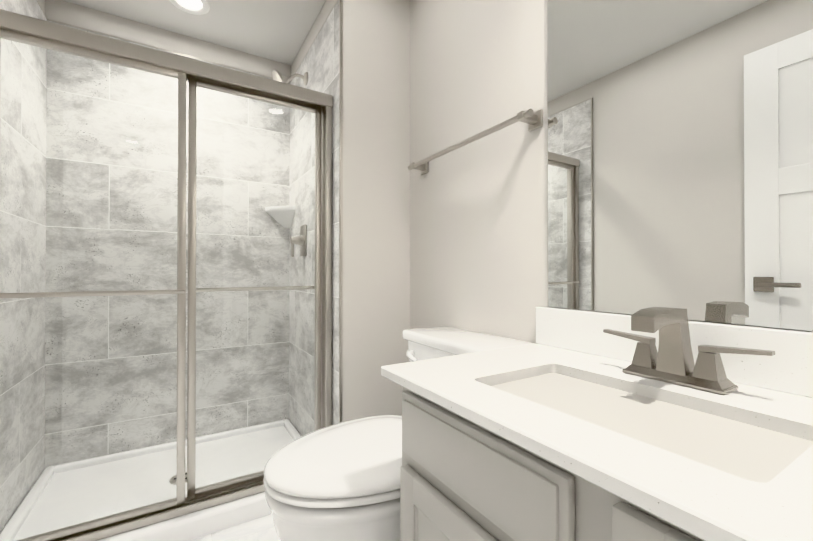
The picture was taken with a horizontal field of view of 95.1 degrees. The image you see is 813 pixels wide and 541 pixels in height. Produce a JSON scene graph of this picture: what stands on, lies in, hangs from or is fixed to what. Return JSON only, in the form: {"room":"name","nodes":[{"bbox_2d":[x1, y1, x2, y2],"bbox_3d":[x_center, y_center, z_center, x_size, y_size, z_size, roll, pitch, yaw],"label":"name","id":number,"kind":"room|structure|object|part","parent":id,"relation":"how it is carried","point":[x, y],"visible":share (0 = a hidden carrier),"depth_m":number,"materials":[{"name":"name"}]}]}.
{"room":"bathroom","nodes":[
{"label":"bathroom","id":0,"kind":"room"},
{"bbox_2d":[38,0,44,12],"bbox_3d":[-1.018,-0.158,0.586,0.100,2.137,2.793,0,0,-31],"label":"wall","id":1,"kind":"structure","parent":0,"point":[42,3],"depth_m":1.62,"materials":[{"name":"white paint"}]},
{"bbox_2d":[0,0,46,532],"bbox_3d":[-1.383,-0.099,1.290,0.010,2.026,0.811,0,0,-31],"label":"wall tile","id":2,"kind":"structure","parent":1,"relation":"attached to","point":[30,8],"depth_m":1.39,"materials":[{"name":"grey tile"}]},
{"bbox_2d":[45,0,290,77],"bbox_3d":[-1.171,-0.150,1.965,1.075,2.137,0.100,0,0,-31],"label":"wall","id":3,"kind":"structure","parent":0,"point":[89,18],"depth_m":1.86,"materials":[{"name":"white paint"}]},
{"bbox_2d":[45,20,289,467],"bbox_3d":[-1.142,-0.095,1.918,1.055,2.026,0.010,0,0,-31],"label":"wall tile","id":4,"kind":"structure","parent":3,"relation":"attached to","point":[264,168],"depth_m":1.83,"materials":[{"name":"grey tile"}]},
{"bbox_2d":[47,19,289,82],"bbox_3d":[-1.142,-1.110,1.923,1.055,0.007,0.011,0,0,-31],"label":"trim","id":5,"kind":"structure","parent":3,"relation":"attached to","point":[156,47],"depth_m":1.85,"materials":[{"name":"silver metal"}]},
{"bbox_2d":[265,206,294,227],"bbox_3d":[-0.712,-0.306,2.096,0.135,0.110,0.135,0,0,-31],"label":"soap shelf","id":6,"kind":"object","parent":3,"relation":"attached to","point":[283,221],"depth_m":2.11,"materials":[{"name":"white ceramic"}]},
{"bbox_2d":[63,0,325,64],"bbox_3d":[-0.375,-1.275,0.985,1.987,0.100,2.993,0,0,-31],"label":"ceiling","id":7,"kind":"structure","parent":0,"point":[276,30],"depth_m":1.81,"materials":[{"name":"white paint"}]},
{"bbox_2d":[169,0,209,14],"bbox_3d":[-0.985,-1.217,1.683,0.170,0.007,0.170,0,0,-31],"label":"recessed light","id":8,"kind":"object","parent":7,"relation":"in","point":[204,9],"depth_m":1.71,"materials":[{"name":"white"}]},
{"bbox_3d":[-0.985,-1.218,1.683,0.105,0.001,0.105,0,0,-31],"label":"recessed ceiling light lens in the shower","id":9,"kind":"part","parent":8,"relation":"part of","materials":[{"name":"white plastic"}]},
{"bbox_2d":[189,514,278,540],"bbox_3d":[-0.375,0.962,0.972,1.987,0.100,2.993,0,0,-31],"label":"floor","id":10,"kind":"structure","parent":0,"point":[261,529],"depth_m":1.29,"materials":[{"name":"tile"}]},
{"bbox_2d":[0,419,301,540],"bbox_3d":[-0.940,0.896,1.580,1.051,0.100,0.763,0,0,-31],"label":"pan","id":11,"kind":"object","parent":10,"relation":"on","point":[197,524],"visible":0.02,"depth_m":1.52,"materials":[{"name":"white plastic"}]},
{"bbox_2d":[57,479,264,540],"bbox_3d":[-0.780,0.830,1.319,0.995,0.028,0.078,0,0,-31],"label":"track","id":12,"kind":"object","parent":11,"relation":"on","point":[195,504],"visible":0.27,"depth_m":1.28,"materials":[{"name":"silver metal"}]},
{"bbox_2d":[0,28,321,540],"bbox_3d":[-0.780,0.060,1.323,0.987,1.517,0.133,0,0,-31],"label":"shower door","id":13,"kind":"structure","parent":12,"relation":"on","point":[194,83],"depth_m":1.30,"materials":[{"name":"clear glass"}]},
{"label":"glass","id":14,"kind":"part","parent":13,"relation":"part of","materials":[{"name":"clear glass"}]},
{"bbox_3d":[-0.975,0.059,1.164,0.489,1.517,0.062,0,0,-31],"label":"frame","id":15,"kind":"part","parent":13,"relation":"part of","materials":[{"name":"silver metal"}]},
{"bbox_3d":[-0.588,0.061,1.482,0.492,1.517,0.062,0,0,-31],"label":"frame","id":16,"kind":"part","parent":13,"relation":"part of","materials":[{"name":"silver metal"}]},
{"label":"glass","id":17,"kind":"part","parent":13,"relation":"part of","materials":[{"name":"clear glass"}]},
{"bbox_2d":[169,472,186,484],"bbox_3d":[-0.955,0.883,1.583,0.092,0.006,0.092,0,0,-31],"label":"floor drain","id":18,"kind":"object","parent":11,"relation":"in","point":[173,480],"depth_m":1.56,"materials":[{"name":"silver metal"}]},
{"bbox_2d":[263,326,533,540],"bbox_3d":[-0.034,0.560,1.064,0.707,0.703,0.426,0,0,-31],"label":"toilet","id":19,"kind":"object","parent":10,"relation":"on","point":[338,481],"visible":0.62,"depth_m":0.87,"materials":[{"name":"white ceramic"}]},
{"bbox_3d":[-0.123,0.513,1.010,0.500,0.017,0.403,0,0,-31],"label":"seat","id":20,"kind":"part","parent":19,"relation":"part of","materials":[{"name":"white plastic"}]},
{"bbox_3d":[-0.123,0.484,1.010,0.498,0.035,0.401,0,0,-31],"label":"lid","id":21,"kind":"part","parent":19,"relation":"part of","materials":[{"name":"white ceramic"}]},
{"bbox_3d":[0.022,0.288,1.247,0.036,0.030,0.084,0,0,-31],"label":"lever","id":22,"kind":"part","parent":19,"relation":"part of","materials":[{"name":"white ceramic"}]},
{"bbox_3d":[0.184,0.394,1.198,0.195,0.296,0.410,0,0,-31],"label":"tank","id":23,"kind":"part","parent":19,"relation":"part of","materials":[{"name":"white ceramic"}]},
{"bbox_3d":[0.180,0.228,1.196,0.205,0.036,0.426,0,0,-31],"label":"tank lid","id":24,"kind":"part","parent":19,"relation":"part of","materials":[{"name":"white ceramic"}]},
{"bbox_2d":[381,307,812,540],"bbox_3d":[0.389,0.488,0.556,0.513,0.844,0.868,0,0,-31],"label":"bathroom vanity","id":25,"kind":"object","parent":10,"relation":"on","point":[660,424],"visible":0.98,"depth_m":0.56,"materials":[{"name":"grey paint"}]},
{"bbox_3d":[0.093,0.594,0.593,0.018,0.402,0.380,0,0,-31],"label":"door","id":26,"kind":"part","parent":25,"relation":"part of","materials":[{"name":"grey paint"}]},
{"bbox_3d":[0.092,0.304,0.594,0.019,0.121,0.380,0,0,-31],"label":"drawer","id":27,"kind":"part","parent":25,"relation":"part of","materials":[{"name":"grey paint"}]},
{"bbox_3d":[0.309,0.517,0.240,0.018,0.552,0.346,0,0,-31],"label":"door","id":28,"kind":"part","parent":25,"relation":"part of","materials":[{"name":"grey paint"}]},
{"bbox_2d":[603,307,774,394],"bbox_3d":[0.461,0.135,0.665,0.148,0.137,0.266,0,0,-31],"label":"faucet","id":29,"kind":"object","parent":25,"relation":"on","point":[671,370],"depth_m":0.66,"materials":[{"name":"silver metal"}]},
{"bbox_2d":[291,0,409,421],"bbox_3d":[-0.318,-0.150,2.004,0.422,2.137,0.921,0,0,-31],"label":"wall","id":30,"kind":"structure","parent":0,"point":[376,179],"depth_m":1.58,"materials":[{"name":"white paint"}]},
{"bbox_2d":[0,9,332,106],"bbox_3d":[-0.780,-0.722,1.328,1.053,0.058,0.078,0,0,-31],"label":"header","id":31,"kind":"object","parent":30,"relation":"attached to","point":[24,24],"visible":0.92,"depth_m":1.25,"materials":[{"name":"silver metal"}]},
{"bbox_2d":[290,0,337,81],"bbox_3d":[-0.474,-1.110,1.850,0.011,0.007,0.811,0,0,-31],"label":"trim","id":32,"kind":"structure","parent":30,"relation":"attached to","point":[316,35],"depth_m":1.75,"materials":[{"name":"silver metal"}]},
{"bbox_2d":[289,0,339,435],"bbox_3d":[-0.474,-0.096,1.845,0.010,2.026,0.811,0,0,-31],"label":"wall tile","id":33,"kind":"structure","parent":30,"relation":"attached to","point":[320,64],"depth_m":1.85,"materials":[{"name":"grey tile"}]},
{"bbox_2d":[272,70,307,84],"bbox_3d":[-0.582,-0.946,1.857,0.166,0.130,0.104,0,0,-31],"label":"shower head","id":34,"kind":"object","parent":33,"relation":"attached to","point":[278,75],"visible":0.83,"depth_m":1.84},
{"bbox_2d":[290,224,306,256],"bbox_3d":[-0.561,-0.152,1.912,0.068,0.165,0.104,0,0,-31],"label":"shower valve","id":35,"kind":"object","parent":33,"relation":"attached to","point":[301,240],"depth_m":1.89,"materials":[{"name":"silver metal"}]},
{"bbox_2d":[321,105,331,427],"bbox_3d":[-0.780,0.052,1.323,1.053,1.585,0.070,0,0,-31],"label":"jamb","id":36,"kind":"object","parent":30,"relation":"attached to","point":[326,324],"visible":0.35,"depth_m":1.56,"materials":[{"name":"silver metal"}]},
{"bbox_2d":[339,0,342,422],"bbox_3d":[-0.265,-0.100,1.500,0.011,2.030,0.009,0,0,-31],"label":"trim","id":37,"kind":"structure","parent":30,"relation":"attached to","point":[341,212],"depth_m":1.50,"materials":[{"name":"silver metal"}]},
{"bbox_2d":[410,0,812,343],"bbox_3d":[0.523,-0.156,0.935,0.100,2.137,1.782,0,0,-31],"label":"wall","id":38,"kind":"structure","parent":0,"point":[478,235],"depth_m":1.28,"materials":[{"name":"white paint"}]},
{"bbox_2d":[408,109,542,174],"bbox_3d":[0.198,-0.433,1.302,0.071,0.048,0.630,0,0,-31],"label":"towel rail","id":39,"kind":"object","parent":38,"relation":"attached to","point":[532,119],"visible":1,"depth_m":1.14,"materials":[{"name":"silver metal"}]},
{"bbox_2d":[536,307,812,397],"bbox_3d":[0.599,0.152,0.686,0.021,0.103,0.868,0,0,-31],"label":"backsplash","id":40,"kind":"structure","parent":38,"relation":"attached to","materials":[{"name":"stone"}]},
{"bbox_2d":[548,0,812,330],"bbox_3d":[0.609,-0.525,0.690,0.006,1.248,0.817,0,0,-31],"label":"mirror","id":41,"kind":"object","parent":38,"relation":"attached to","point":[680,153],"visible":1,"depth_m":0.76,"materials":[{"name":"silver mirror"}]}
]}

